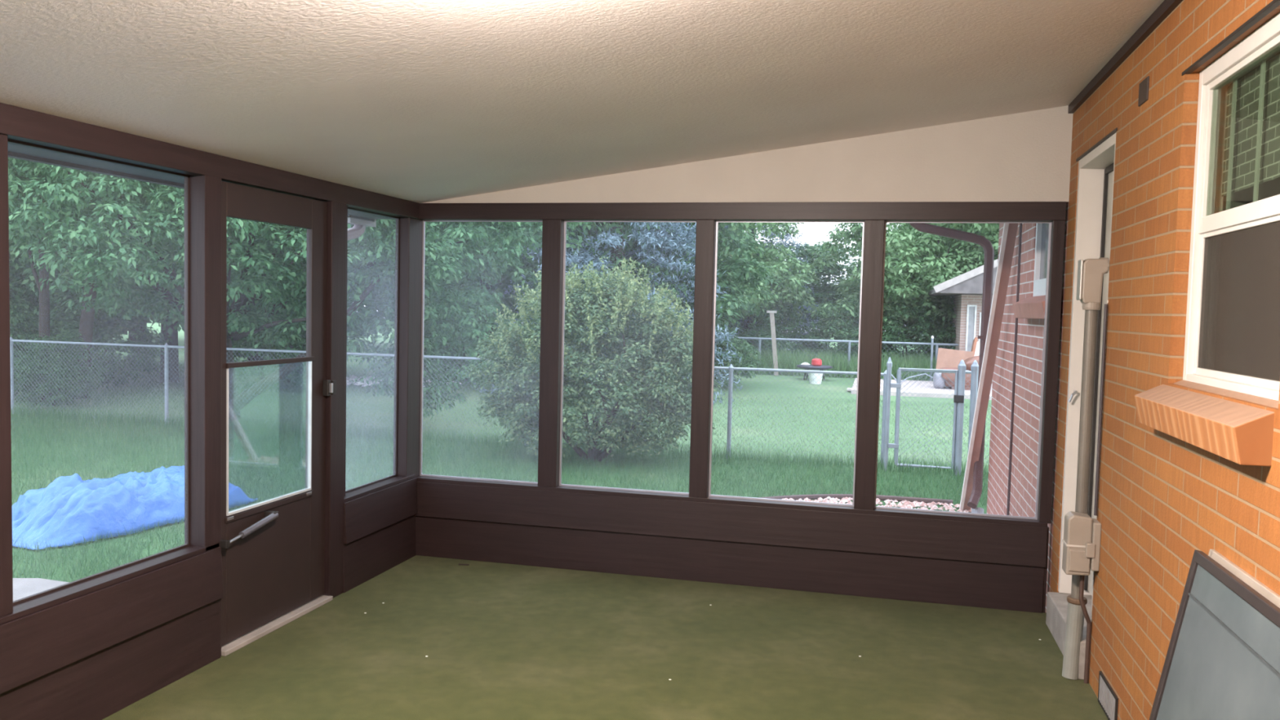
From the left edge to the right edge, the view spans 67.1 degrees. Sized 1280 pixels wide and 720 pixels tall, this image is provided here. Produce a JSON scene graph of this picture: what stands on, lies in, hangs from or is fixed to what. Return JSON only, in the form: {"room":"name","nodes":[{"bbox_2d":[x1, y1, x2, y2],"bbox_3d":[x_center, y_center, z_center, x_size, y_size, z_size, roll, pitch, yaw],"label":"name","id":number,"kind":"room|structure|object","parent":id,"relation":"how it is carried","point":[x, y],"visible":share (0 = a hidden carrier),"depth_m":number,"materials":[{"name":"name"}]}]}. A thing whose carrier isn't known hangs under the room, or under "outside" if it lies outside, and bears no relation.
{"room":"sunroom","nodes":[
{"label":"sunroom","id":0,"kind":"room"},
{"bbox_2d":[184,174,221,656],"bbox_3d":[-1.835,0.257,4.051,0.102,2.037,0.103,2,3,14],"label":"post","id":1,"kind":"object","parent":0,"point":[205,191],"visible":0.76,"depth_m":4.00,"materials":[{"name":"brown paint"}]},
{"bbox_2d":[219,181,336,656],"bbox_3d":[-1.682,0.239,4.508,0.100,2.030,0.885,2,3,14],"label":"door","id":2,"kind":"structure","parent":1,"relation":"attached to","point":[273,550],"depth_m":4.56,"materials":[{"name":"brown wood"}]},
{"bbox_2d":[0,102,419,218],"bbox_3d":[-2.158,-0.737,2.584,0.102,0.095,6.588,2,3,14],"label":"beam","id":3,"kind":"structure","parent":0,"point":[19,124],"depth_m":3.76,"materials":[{"name":"brown paint"}]},
{"bbox_2d":[0,0,1164,203],"bbox_3d":[-0.447,-1.017,2.216,4.238,0.725,6.920,2,3,14],"label":"ceiling","id":4,"kind":"structure","parent":0,"point":[420,101],"depth_m":3.37,"materials":[{"name":"paint"}]},
{"bbox_2d":[8,142,395,221],"bbox_3d":[-2.357,-0.741,2.702,0.280,0.090,6.720,2,3,14],"label":"beam","id":5,"kind":"structure","parent":4,"relation":"attached to","point":[15,150],"depth_m":3.81,"materials":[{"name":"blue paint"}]},
{"bbox_2d":[102,555,1108,719],"bbox_3d":[-0.415,1.468,2.266,3.618,0.120,6.600,2,3,14],"label":"floor","id":6,"kind":"structure","parent":0,"point":[500,641],"depth_m":4.25,"materials":[{"name":"green carpet"}]},
{"bbox_2d":[0,543,223,719],"bbox_3d":[-2.409,1.135,1.808,0.122,0.498,4.785,2,3,14],"label":"wall panel","id":7,"kind":"object","parent":6,"relation":"on","point":[92,649],"visible":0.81,"depth_m":3.53,"materials":[{"name":"brown paint"}]},
{"bbox_2d":[0,133,13,617],"bbox_3d":[-2.078,0.055,3.057,0.090,1.539,0.108,2,3,14],"label":"post","id":8,"kind":"object","parent":7,"relation":"on","point":[6,502],"visible":1,"depth_m":3.08,"materials":[{"name":"brown paint"}]},
{"bbox_2d":[8,138,190,605],"bbox_3d":[-1.981,0.031,3.555,0.015,1.538,0.907,2,3,14],"label":"window","id":9,"kind":"structure","parent":7,"relation":"on","point":[186,176],"depth_m":3.95,"materials":[{"name":"brown metal"}]},
{"bbox_2d":[322,200,346,597],"bbox_3d":[-1.605,0.212,4.978,0.104,2.037,0.135,2,3,14],"label":"post","id":10,"kind":"object","parent":6,"relation":"on","point":[336,211],"visible":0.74,"depth_m":4.95,"materials":[{"name":"brown paint"}]},
{"bbox_2d":[342,474,417,592],"bbox_3d":[-1.502,0.958,5.473,0.122,0.498,0.815,2,3,14],"label":"wall panel","id":11,"kind":"object","parent":6,"relation":"on","point":[380,517],"visible":0.89,"depth_m":5.42,"materials":[{"name":"brown paint"}]},
{"bbox_2d":[344,204,347,496],"bbox_3d":[-1.588,-0.042,5.067,0.065,1.539,0.069,2,3,14],"label":"post","id":12,"kind":"object","parent":11,"relation":"on","point":[346,205],"visible":0.2,"depth_m":5.08,"materials":[{"name":"brown paint"}]},
{"bbox_2d":[345,207,399,493],"bbox_3d":[-1.520,-0.059,5.418,0.015,1.538,0.645,2,3,14],"label":"window","id":13,"kind":"structure","parent":11,"relation":"on","point":[349,208],"depth_m":5.71,"materials":[{"name":"brown metal"}]},
{"bbox_2d":[393,217,422,477],"bbox_3d":[-1.394,-0.065,5.823,0.090,1.567,0.201,2,3,14],"label":"post","id":14,"kind":"object","parent":11,"relation":"on","point":[411,236],"visible":0.82,"depth_m":5.75,"materials":[{"name":"brown paint"}]},
{"bbox_2d":[414,475,1048,613],"bbox_3d":[0.382,1.015,5.481,3.598,0.475,0.120,2,3,14],"label":"wall panel","id":15,"kind":"object","parent":6,"relation":"on","point":[976,561],"visible":0.94,"depth_m":5.38,"materials":[{"name":"brown paint"}]},
{"bbox_2d":[419,220,542,484],"bbox_3d":[-0.950,-0.054,5.793,0.786,1.561,0.015,2,3,14],"label":"window","id":16,"kind":"structure","parent":15,"relation":"on","point":[424,221],"depth_m":5.86,"materials":[{"name":"metal"}]},
{"bbox_2d":[537,219,564,487],"bbox_3d":[-0.519,-0.035,5.664,0.114,1.567,0.089,2,3,14],"label":"post","id":17,"kind":"object","parent":15,"relation":"on","point":[553,230],"visible":1,"depth_m":5.62,"materials":[{"name":"brown paint"}]},
{"bbox_2d":[559,220,696,494],"bbox_3d":[-0.074,-0.021,5.577,0.792,1.561,0.015,2,3,14],"label":"window","id":18,"kind":"structure","parent":15,"relation":"on","point":[565,221],"depth_m":5.64,"materials":[{"name":"metal"}]},
{"bbox_2d":[688,219,716,497],"bbox_3d":[0.355,-0.002,5.449,0.104,1.567,0.089,2,3,14],"label":"post","id":19,"kind":"object","parent":15,"relation":"on","point":[705,236],"visible":1,"depth_m":5.41,"materials":[{"name":"brown paint"}]},
{"bbox_2d":[708,220,864,506],"bbox_3d":[0.804,0.012,5.362,0.810,1.561,0.015,2,3,14],"label":"window","id":20,"kind":"structure","parent":15,"relation":"on","point":[717,221],"depth_m":5.39,"materials":[{"name":"metal"}]},
{"bbox_2d":[853,220,884,510],"bbox_3d":[1.244,0.032,5.231,0.106,1.567,0.089,2,3,14],"label":"post","id":21,"kind":"object","parent":15,"relation":"on","point":[873,231],"visible":1,"depth_m":5.19,"materials":[{"name":"brown paint"}]},
{"bbox_2d":[874,221,1051,519],"bbox_3d":[1.706,0.046,5.140,0.836,1.561,0.015,2,3,14],"label":"window","id":22,"kind":"structure","parent":15,"relation":"on","point":[886,222],"depth_m":5.10,"materials":[{"name":"metal"}]},
{"bbox_2d":[1037,220,1065,524],"bbox_3d":[2.134,0.065,5.013,0.058,1.567,0.089,2,3,14],"label":"post","id":23,"kind":"object","parent":15,"relation":"on","point":[1056,247],"visible":1,"depth_m":4.97,"materials":[{"name":"brown paint"}]},
{"bbox_2d":[1045,591,1092,679],"bbox_3d":[2.072,1.262,4.450,0.248,0.175,0.758,2,3,14],"label":"step","id":24,"kind":"structure","parent":6,"relation":"on","point":[1056,602],"depth_m":4.56,"materials":[{"name":"concrete"}]},
{"bbox_2d":[417,201,1066,221],"bbox_3d":[0.428,-0.827,5.390,3.616,0.095,0.102,2,3,14],"label":"beam","id":25,"kind":"structure","parent":0,"point":[882,211],"depth_m":5.29,"materials":[{"name":"brown paint"}]},
{"bbox_2d":[422,105,1072,613],"bbox_3d":[2.318,-0.020,6.453,6.818,3.030,2.970,2,3,14],"label":"wall","id":26,"kind":"structure","parent":0,"point":[1025,156],"depth_m":5.23,"materials":[{"name":"white paint"}]},
{"bbox_2d":[909,222,994,513],"bbox_3d":[2.534,-0.031,7.970,0.724,2.722,0.151,2,3,14],"label":"downspout","id":27,"kind":"object","parent":26,"relation":"attached to","point":[975,495],"visible":0.66,"depth_m":7.90,"materials":[{"name":"brown paint"}]},
{"bbox_2d":[1006,222,1022,515],"bbox_3d":[2.554,0.004,6.571,0.016,2.720,0.026,2,3,14],"label":"cable","id":28,"kind":"object","parent":26,"relation":"attached to","point":[1020,224],"visible":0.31,"depth_m":6.57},
{"bbox_2d":[1012,223,1048,319],"bbox_3d":[2.315,-0.683,5.555,0.144,0.890,1.150,2,3,14],"label":"window","id":29,"kind":"structure","parent":26,"relation":"in","point":[1030,307],"depth_m":5.81,"materials":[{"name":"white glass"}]},
{"bbox_2d":[1049,0,1279,719],"bbox_3d":[1.469,0.245,1.741,0.200,2.770,6.600,2,3,14],"label":"wall","id":30,"kind":"structure","parent":0,"point":[1162,497],"depth_m":3.32,"materials":[{"name":"orange brick"}]},
{"bbox_2d":[1062,511,1101,575],"bbox_3d":[1.842,0.769,4.028,0.128,0.254,0.115,2,3,14],"label":"junction box","id":31,"kind":"object","parent":30,"relation":"attached to","point":[1082,532],"visible":1,"depth_m":3.99,"materials":[{"name":"beige plastic"}]},
{"bbox_2d":[1079,575,1091,683],"bbox_3d":[1.872,1.133,4.060,0.058,0.465,0.024,1,3,-8],"label":"cable","id":32,"kind":"object","parent":30,"relation":"attached to","point":[1082,577],"visible":0.88,"depth_m":4.06,"materials":[{"name":"beige plastic"}]},
{"bbox_2d":[1062,257,1109,679],"bbox_3d":[1.881,0.466,4.094,0.110,1.796,0.080,2,3,14],"label":"conduit pipe","id":33,"kind":"object","parent":30,"relation":"attached to","point":[1091,272],"visible":0.98,"depth_m":4.07,"materials":[{"name":"grey paint"}]},
{"bbox_2d":[1057,127,1117,621],"bbox_3d":[2.115,0.107,4.380,0.195,2.150,0.830,2,3,14],"label":"door","id":34,"kind":"structure","parent":30,"relation":"in","point":[1095,178],"depth_m":4.70,"materials":[{"name":"white paint"}]},
{"bbox_2d":[1093,303,1107,515],"bbox_3d":[1.909,0.208,3.997,0.012,0.880,0.012,4,4,36],"label":"cable","id":35,"kind":"object","parent":30,"relation":"attached to","point":[1105,311],"visible":1,"depth_m":3.99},
{"bbox_2d":[1097,671,1118,719],"bbox_3d":[1.813,1.316,3.737,0.010,0.124,0.285,2,3,14],"label":"air vent","id":36,"kind":"object","parent":30,"relation":"in","point":[1108,700],"visible":1,"depth_m":3.74,"materials":[{"name":"metal"}]},
{"bbox_2d":[1067,0,1182,113],"bbox_3d":[1.394,-1.118,1.694,0.024,0.044,6.600,2,3,14],"label":"trim","id":37,"kind":"structure","parent":30,"relation":"attached to","point":[1166,7],"depth_m":3.75,"materials":[{"name":"brown paint"}]},
{"bbox_2d":[1137,75,1149,106],"bbox_3d":[1.855,-0.988,3.550,0.008,0.085,0.120,2,3,14],"label":"cover plate","id":38,"kind":"object","parent":30,"relation":"attached to","point":[1144,86],"visible":1,"depth_m":3.54,"materials":[{"name":"metal"}]},
{"bbox_2d":[1133,0,1279,466],"bbox_3d":[1.686,-0.332,2.680,0.299,1.137,0.970,2,3,14],"label":"window","id":39,"kind":"structure","parent":30,"relation":"in","point":[1232,343],"depth_m":2.75,"materials":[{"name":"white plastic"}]},
{"bbox_2d":[1225,76,1237,210],"bbox_3d":[1.784,-0.649,2.909,0.005,0.405,0.022,2,3,14],"label":"strip","id":40,"kind":"object","parent":39,"relation":"attached to","point":[1235,80],"visible":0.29,"depth_m":2.90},
{"bbox_2d":[1221,53,1279,196],"bbox_3d":[1.733,-0.663,2.627,0.005,0.340,0.800,2,3,14],"label":"window blind","id":41,"kind":"object","parent":39,"relation":"hanging from","point":[1248,86],"visible":0.8,"depth_m":2.79,"materials":[{"name":"green fabric"}]},
{"bbox_2d":[1253,57,1266,202],"bbox_3d":[1.731,-0.639,2.695,0.005,0.405,0.022,2,3,14],"label":"strip","id":42,"kind":"object","parent":39,"relation":"attached to","point":[1263,67],"visible":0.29,"depth_m":2.69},
{"bbox_2d":[1149,549,1279,719],"bbox_3d":[1.345,0.997,2.269,0.188,0.907,0.925,2,3,14],"label":"window screen","id":43,"kind":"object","parent":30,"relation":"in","point":[1222,662],"depth_m":2.39,"materials":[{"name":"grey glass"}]},
{"bbox_2d":[1208,548,1279,608],"bbox_3d":[1.375,0.995,2.249,0.188,0.915,0.925,2,3,14],"label":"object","id":44,"kind":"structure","parent":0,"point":[1255,584],"depth_m":2.39,"materials":[{"name":"beige wood"}]},
{"bbox_2d":[1257,177,1279,200],"bbox_3d":[2.722,0.180,1.376,2.400,2.900,6.500,2,3,14],"label":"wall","id":45,"kind":"structure","parent":0,"point":[1269,188],"depth_m":4.52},
{"label":"outside","id":46,"kind":"structure","parent":0,"visible":0},
{"bbox_2d":[10,319,991,582],"bbox_3d":[-2.659,-0.193,31.927,75.000,0.227,74.000,2,3,14],"label":"lawn","id":47,"kind":"structure","parent":46,"point":[783,380],"depth_m":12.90,"materials":[{"name":"green plant"}]},
{"bbox_2d":[8,271,60,331],"bbox_3d":[-11.734,-0.554,16.993,3.822,2.345,2.396,2,3,14],"label":"bush","id":48,"kind":"object","parent":47,"relation":"on","point":[37,299],"visible":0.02,"depth_m":17.06,"materials":[{"name":"green plant"}]},
{"bbox_2d":[9,297,79,398],"bbox_3d":[-10.345,-0.176,15.149,2.896,1.778,1.816,1,3,-15],"label":"bush","id":49,"kind":"object","parent":47,"relation":"on","point":[18,323],"visible":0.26,"depth_m":15.11,"materials":[{"name":"green plant"}]},
{"bbox_2d":[13,328,106,408],"bbox_3d":[-8.792,0.136,14.513,1.261,1.234,2.011,1,3,-11],"label":"bush","id":50,"kind":"object","parent":47,"relation":"on","point":[69,336],"visible":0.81,"depth_m":14.22,"materials":[{"name":"green plant"}]},
{"bbox_2d":[8,159,142,401],"bbox_3d":[-9.154,-1.895,14.702,3.535,5.224,3.093,4,4,43],"label":"slender tree","id":51,"kind":"object","parent":47,"relation":"on","point":[44,295],"visible":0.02,"depth_m":14.79,"materials":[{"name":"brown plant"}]},
{"bbox_2d":[8,222,160,329],"bbox_3d":[-11.676,-2.595,18.774,6.193,6.351,5.897,0,4,-30],"label":"tree","id":52,"kind":"object","parent":47,"relation":"on","point":[22,260],"visible":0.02,"depth_m":16.97,"materials":[{"name":"green plant"}]},
{"bbox_2d":[13,282,172,388],"bbox_3d":[-9.756,-0.471,17.109,2.270,2.222,3.621,2,3,6],"label":"bush","id":53,"kind":"object","parent":47,"relation":"on","point":[69,321],"visible":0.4,"depth_m":16.92,"materials":[{"name":"green plant"}]},
{"bbox_2d":[10,173,183,399],"bbox_3d":[-8.773,-1.896,15.305,3.618,5.192,2.794,1,3,-1],"label":"slender tree","id":54,"kind":"object","parent":47,"relation":"on","point":[86,319],"visible":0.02,"depth_m":15.44,"materials":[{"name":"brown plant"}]},
{"bbox_2d":[12,465,257,550],"bbox_3d":[-3.851,1.007,7.280,0.918,0.367,1.914,3,3,23],"label":"tarpaulin","id":55,"kind":"object","parent":47,"relation":"on","point":[70,507],"visible":0.81,"depth_m":6.76,"materials":[{"name":"blue plastic"}]},
{"bbox_2d":[124,316,146,341],"bbox_3d":[-18.581,-6.016,35.523,7.436,11.020,9.921,4,4,43],"label":"tree","id":56,"kind":"object","parent":47,"relation":"on","point":[131,338],"visible":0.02,"depth_m":35.60,"materials":[{"name":"green plant"}]},
{"bbox_2d":[8,187,303,383],"bbox_3d":[-9.047,-2.545,18.541,5.897,6.351,6.193,-2,4,-43],"label":"tree","id":57,"kind":"object","parent":47,"relation":"on","point":[171,328],"visible":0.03,"depth_m":16.99,"materials":[{"name":"green plant"}]},
{"bbox_2d":[144,251,365,368],"bbox_3d":[-9.134,-3.612,23.054,7.913,8.115,7.536,1,3,-5],"label":"tree","id":58,"kind":"object","parent":47,"relation":"on","point":[253,357],"visible":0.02,"depth_m":23.05,"materials":[{"name":"green plant"}]},
{"bbox_2d":[230,298,306,391],"bbox_3d":[-6.888,-0.293,17.743,3.017,1.852,1.892,3,3,22],"label":"bush","id":59,"kind":"object","parent":47,"relation":"on","point":[238,343],"visible":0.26,"depth_m":17.34,"materials":[{"name":"green plant"}]},
{"bbox_2d":[8,157,605,421],"bbox_3d":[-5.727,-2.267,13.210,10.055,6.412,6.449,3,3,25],"label":"shade tree","id":60,"kind":"object","parent":47,"relation":"on","point":[253,284],"visible":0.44,"depth_m":12.04,"materials":[{"name":"green plant"}]},
{"bbox_2d":[347,214,376,240],"bbox_3d":[-1.767,0.216,5.864,0.093,2.225,0.433,2,3,14],"label":"gutter","id":61,"kind":"object","parent":47,"relation":"on","point":[360,224],"visible":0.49,"depth_m":5.83,"materials":[{"name":"white metal"}]},
{"bbox_2d":[346,374,461,386],"bbox_3d":[-5.162,0.411,19.277,3.142,0.086,2.076,2,3,14],"label":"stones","id":62,"kind":"object","parent":47,"relation":"on","point":[349,378],"visible":0.2,"depth_m":19.00},
{"bbox_2d":[9,337,886,467],"bbox_3d":[-4.223,0.436,12.232,14.260,1.175,0.060,2,3,14],"label":"fence","id":63,"kind":"object","parent":47,"relation":"on","point":[166,346],"visible":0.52,"depth_m":12.04,"materials":[{"name":"metal"}]},
{"bbox_2d":[392,291,521,382],"bbox_3d":[-3.776,-0.535,20.840,3.621,2.222,2.270,-1,4,-35],"label":"bush","id":64,"kind":"object","parent":47,"relation":"on","point":[455,361],"visible":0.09,"depth_m":20.08,"materials":[{"name":"green plant"}]},
{"bbox_2d":[347,222,640,365],"bbox_3d":[-3.234,-2.838,20.394,6.553,7.056,6.881,-1,4,-35],"label":"tree","id":65,"kind":"object","parent":47,"relation":"on","point":[529,267],"visible":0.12,"depth_m":18.39,"materials":[{"name":"green plant"}]},
{"bbox_2d":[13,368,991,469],"bbox_3d":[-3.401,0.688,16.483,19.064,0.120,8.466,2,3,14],"label":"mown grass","id":66,"kind":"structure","parent":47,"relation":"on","point":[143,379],"depth_m":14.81,"materials":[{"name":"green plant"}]},
{"bbox_2d":[462,256,721,462],"bbox_3d":[-0.524,0.024,10.540,2.074,2.317,2.702,-2,4,-44],"label":"shrub","id":67,"kind":"object","parent":47,"relation":"on","point":[644,351],"visible":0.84,"depth_m":10.17,"materials":[{"name":"green plant"}]},
{"bbox_2d":[473,222,742,404],"bbox_3d":[-0.525,-3.715,18.987,5.280,9.289,5.457,2,3,14],"label":"spruce","id":68,"kind":"object","parent":47,"relation":"on","point":[651,237],"visible":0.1,"depth_m":18.63,"materials":[{"name":"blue plant"}]},
{"bbox_2d":[493,222,783,378],"bbox_3d":[-0.111,-2.636,21.375,6.225,6.703,6.537,4,4,37],"label":"tree","id":69,"kind":"object","parent":47,"relation":"on","point":[743,268],"visible":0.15,"depth_m":20.13,"materials":[{"name":"green plant"}]},
{"bbox_2d":[625,297,756,349],"bbox_3d":[1.239,-0.851,26.966,4.023,2.469,2.522,2,3,14],"label":"shrub","id":70,"kind":"object","parent":47,"relation":"on","point":[668,297],"visible":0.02,"depth_m":26.95,"materials":[{"name":"green plant"}]},
{"bbox_2d":[644,302,761,386],"bbox_3d":[1.225,-0.316,21.315,2.018,1.975,3.218,-1,4,-39],"label":"bush","id":71,"kind":"object","parent":47,"relation":"on","point":[741,350],"visible":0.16,"depth_m":20.62,"materials":[{"name":"green plant"}]},
{"bbox_2d":[641,222,821,328],"bbox_3d":[1.869,-3.106,28.426,6.725,6.958,6.855,3,3,20],"label":"tree","id":72,"kind":"object","parent":47,"relation":"on","point":[790,280],"visible":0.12,"depth_m":27.21,"materials":[{"name":"green plant"}]},
{"bbox_2d":[766,310,778,375],"bbox_3d":[3.420,-0.435,24.842,0.340,1.665,0.120,2,3,14],"label":"leaning pole","id":73,"kind":"object","parent":47,"relation":"on","point":[771,313],"visible":0.93,"depth_m":24.78,"materials":[{"name":"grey wood"}]},
{"bbox_2d":[736,304,817,359],"bbox_3d":[3.822,-0.617,27.424,3.218,1.975,2.018,-2,4,-43],"label":"shrub","id":74,"kind":"object","parent":47,"relation":"on","point":[764,330],"visible":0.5,"depth_m":27.12,"materials":[{"name":"green plant"}]},
{"bbox_2d":[722,222,831,356],"bbox_3d":[3.607,-4.275,30.603,5.457,9.289,5.280,3,4,29],"label":"spruce","id":75,"kind":"object","parent":47,"relation":"on","point":[788,235],"visible":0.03,"depth_m":30.18,"materials":[{"name":"green plant"}]},
{"bbox_2d":[726,241,861,348],"bbox_3d":[4.710,-2.196,35.167,8.257,4.375,7.863,1,3,-10],"label":"tree","id":76,"kind":"object","parent":47,"relation":"on","point":[826,295],"visible":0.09,"depth_m":33.27,"materials":[{"name":"green plant"}]},
{"bbox_2d":[796,364,832,379],"bbox_3d":[4.271,0.311,23.636,0.880,0.344,0.880,2,3,14],"label":"garden table","id":77,"kind":"object","parent":47,"relation":"on","point":[822,367],"visible":0.89,"depth_m":23.37,"materials":[{"name":"metal"}]},
{"bbox_2d":[800,362,809,365],"bbox_3d":[4.062,0.095,23.677,0.240,0.070,0.240,2,3,14],"label":"dish","id":78,"kind":"object","parent":77,"relation":"on","point":[803,363],"visible":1,"depth_m":23.60,"materials":[{"name":"ceramic"}]},
{"bbox_2d":[811,358,822,365],"bbox_3d":[4.326,0.050,23.610,0.260,0.180,0.260,2,3,14],"label":"pot","id":79,"kind":"object","parent":77,"relation":"on","point":[815,362],"visible":1,"depth_m":23.52,"materials":[{"name":"red plastic"}]},
{"bbox_2d":[808,373,823,384],"bbox_3d":[4.088,0.420,22.449,0.351,0.280,0.345,2,3,14],"label":"bucket","id":80,"kind":"object","parent":47,"relation":"on","point":[818,380],"visible":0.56,"depth_m":22.32,"materials":[{"name":"white plastic"}]},
{"bbox_2d":[715,345,936,381],"bbox_3d":[4.655,0.042,25.266,8.502,0.780,2.595,2,3,14],"label":"weeds","id":81,"kind":"object","parent":47,"relation":"on","point":[788,362],"visible":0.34,"depth_m":24.80,"materials":[{"name":"green plant"}]},
{"bbox_2d":[715,337,958,371],"bbox_3d":[5.564,0.026,24.746,8.267,1.048,0.070,2,3,14],"label":"fence","id":82,"kind":"object","parent":47,"relation":"on","point":[760,340],"visible":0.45,"depth_m":24.78,"materials":[{"name":"metal"}]},
{"bbox_2d":[798,297,900,364],"bbox_3d":[5.750,-0.639,26.576,2.270,2.222,3.621,1,3,-11],"label":"shrub","id":83,"kind":"object","parent":47,"relation":"on","point":[837,332],"visible":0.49,"depth_m":26.22,"materials":[{"name":"green plant"}]},
{"bbox_2d":[792,233,907,335],"bbox_3d":[8.571,-2.492,37.300,7.818,4.953,7.641,-1,4,-39],"label":"tree","id":84,"kind":"object","parent":47,"relation":"on","point":[855,260],"visible":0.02,"depth_m":35.79,"materials":[{"name":"green plant"}]},
{"bbox_2d":[757,493,952,505],"bbox_3d":[1.758,1.252,8.604,2.064,0.060,0.334,1,3,-8],"label":"edging","id":85,"kind":"object","parent":47,"relation":"on","point":[815,496],"visible":0.48,"depth_m":8.67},
{"bbox_2d":[782,496,971,512],"bbox_3d":[1.801,1.292,7.784,1.931,0.031,2.014,2,3,14],"label":"gravel","id":86,"kind":"object","parent":47,"relation":"on","point":[933,504],"visible":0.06,"depth_m":8.50,"materials":[{"name":"white gravel"}]},
{"bbox_2d":[959,222,1018,510],"bbox_3d":[2.654,0.044,7.349,0.090,2.625,1.877,2,3,11],"label":"wooden plank","id":87,"kind":"object","parent":86,"relation":"on","point":[1010,229],"visible":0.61,"depth_m":7.26,"materials":[{"name":"brown wood"}]},
{"bbox_2d":[883,356,892,471],"bbox_3d":[2.656,0.629,10.356,0.060,1.325,0.060,2,3,14],"label":"end post","id":88,"kind":"object","parent":47,"relation":"on","point":[889,364],"visible":0.91,"depth_m":10.33,"materials":[{"name":"metal"}]},
{"bbox_2d":[801,222,999,342],"bbox_3d":[8.354,-3.064,27.326,7.198,7.306,7.061,2,3,13],"label":"tree","id":89,"kind":"object","parent":47,"relation":"on","point":[896,286],"visible":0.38,"depth_m":25.93,"materials":[{"name":"green plant"}]},
{"bbox_2d":[851,297,955,363],"bbox_3d":[7.300,-0.562,25.984,3.621,2.222,2.270,3,3,22],"label":"shrub","id":90,"kind":"object","parent":47,"relation":"on","point":[907,336],"visible":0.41,"depth_m":25.54,"materials":[{"name":"green plant"}]},
{"bbox_2d":[856,222,969,359],"bbox_3d":[10.008,-4.180,31.716,5.280,9.289,5.457,4,4,45],"label":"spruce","id":91,"kind":"object","parent":47,"relation":"on","point":[902,346],"visible":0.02,"depth_m":32.08,"materials":[{"name":"green plant"}]},
{"bbox_2d":[929,335,933,381],"bbox_3d":[7.261,-0.024,24.014,0.065,1.170,0.065,1,3,-9],"label":"post","id":92,"kind":"object","parent":47,"relation":"on","point":[932,336],"visible":0.87,"depth_m":23.99,"materials":[{"name":"metal"}]},
{"bbox_2d":[912,298,955,361],"bbox_3d":[8.860,-0.654,26.500,2.522,2.469,4.023,4,4,35],"label":"shrub","id":93,"kind":"object","parent":47,"relation":"on","point":[949,326],"visible":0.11,"depth_m":25.56,"materials":[{"name":"green plant"}]},
{"bbox_2d":[883,222,999,329],"bbox_3d":[10.161,-2.912,28.465,6.725,6.958,6.855,-1,4,-35],"label":"tree","id":94,"kind":"object","parent":47,"relation":"on","point":[950,226],"visible":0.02,"depth_m":26.98,"materials":[{"name":"green plant"}]},
{"bbox_2d":[893,369,992,462],"bbox_3d":[3.903,0.712,10.851,1.996,1.166,0.056,2,3,14],"label":"fence","id":95,"kind":"object","parent":47,"relation":"on","point":[905,371],"visible":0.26,"depth_m":10.97,"materials":[{"name":"metal"}]},
{"bbox_2d":[954,359,966,475],"bbox_3d":[3.374,0.656,10.179,0.084,1.325,0.084,2,3,14],"label":"gate post","id":96,"kind":"object","parent":47,"relation":"on","point":[962,366],"visible":0.91,"depth_m":10.15,"materials":[{"name":"metal"}]},
{"bbox_2d":[888,368,964,469],"bbox_3d":[3.037,0.624,10.251,0.750,1.060,0.060,2,3,14],"label":"gate","id":97,"kind":"object","parent":96,"relation":"attached to","point":[957,398],"visible":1,"depth_m":10.26,"materials":[{"name":"metal"}]},
{"bbox_2d":[928,258,997,383],"bbox_3d":[12.317,-1.638,26.532,8.664,4.462,9.540,2,3,14],"label":"house","id":98,"kind":"structure","parent":47,"relation":"on","point":[966,287],"depth_m":23.61,"materials":[{"name":"grey paint"}]},
{"bbox_2d":[967,360,978,455],"bbox_3d":[3.500,0.661,10.148,0.084,1.325,0.084,2,3,14],"label":"gate post","id":99,"kind":"object","parent":47,"relation":"on","point":[975,366],"visible":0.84,"depth_m":10.10,"materials":[{"name":"metal"}]},
{"bbox_2d":[970,337,977,356],"bbox_3d":[7.938,0.020,23.127,0.239,1.153,0.693,2,3,14],"label":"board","id":100,"kind":"object","parent":47,"relation":"on","point":[975,340],"visible":0.36,"depth_m":22.93,"materials":[{"name":"brown wood"}]},
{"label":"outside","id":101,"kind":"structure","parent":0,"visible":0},
{"bbox_2d":[13,577,69,600],"bbox_3d":[-3.515,1.476,2.961,2.469,0.100,5.260,2,3,14],"label":"path","id":102,"kind":"structure","parent":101,"point":[22,587],"depth_m":5.50,"materials":[{"name":"concrete"}]},
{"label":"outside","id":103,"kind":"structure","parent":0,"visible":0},
{"bbox_2d":[850,377,992,399],"bbox_3d":[6.944,0.679,21.445,4.300,0.130,3.800,2,3,14],"label":"patio","id":104,"kind":"structure","parent":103,"point":[893,390],"depth_m":20.37,"materials":[{"name":"concrete"}]},
{"bbox_2d":[891,369,966,382],"bbox_3d":[6.454,0.405,21.090,2.019,0.455,0.724,2,3,14],"label":"rails","id":105,"kind":"object","parent":104,"relation":"on","point":[966,370],"visible":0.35,"depth_m":21.49,"materials":[{"name":"metal"}]},
{"bbox_2d":[933,367,958,389],"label":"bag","id":106,"kind":"object","parent":104,"relation":"on","point":[942,377],"depth_m":20.99,"materials":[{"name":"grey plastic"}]},
{"bbox_2d":[935,347,973,368],"bbox_3d":[7.362,0.165,22.606,0.867,0.868,0.321,2,3,16],"label":"plywood sheet","id":107,"kind":"object","parent":104,"relation":"on","point":[946,357],"visible":0.57,"depth_m":22.68,"materials":[{"name":"brown wood"}]},
{"bbox_2d":[964,355,979,390],"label":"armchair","id":108,"kind":"object","parent":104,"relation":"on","point":[968,363],"depth_m":20.87,"materials":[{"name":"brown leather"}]},
{"bbox_2d":[973,341,979,355],"bbox_3d":[8.048,0.061,22.973,0.250,1.001,0.271,2,3,14],"label":"board","id":109,"kind":"object","parent":104,"relation":"on","point":[977,348],"visible":0.21,"depth_m":23.02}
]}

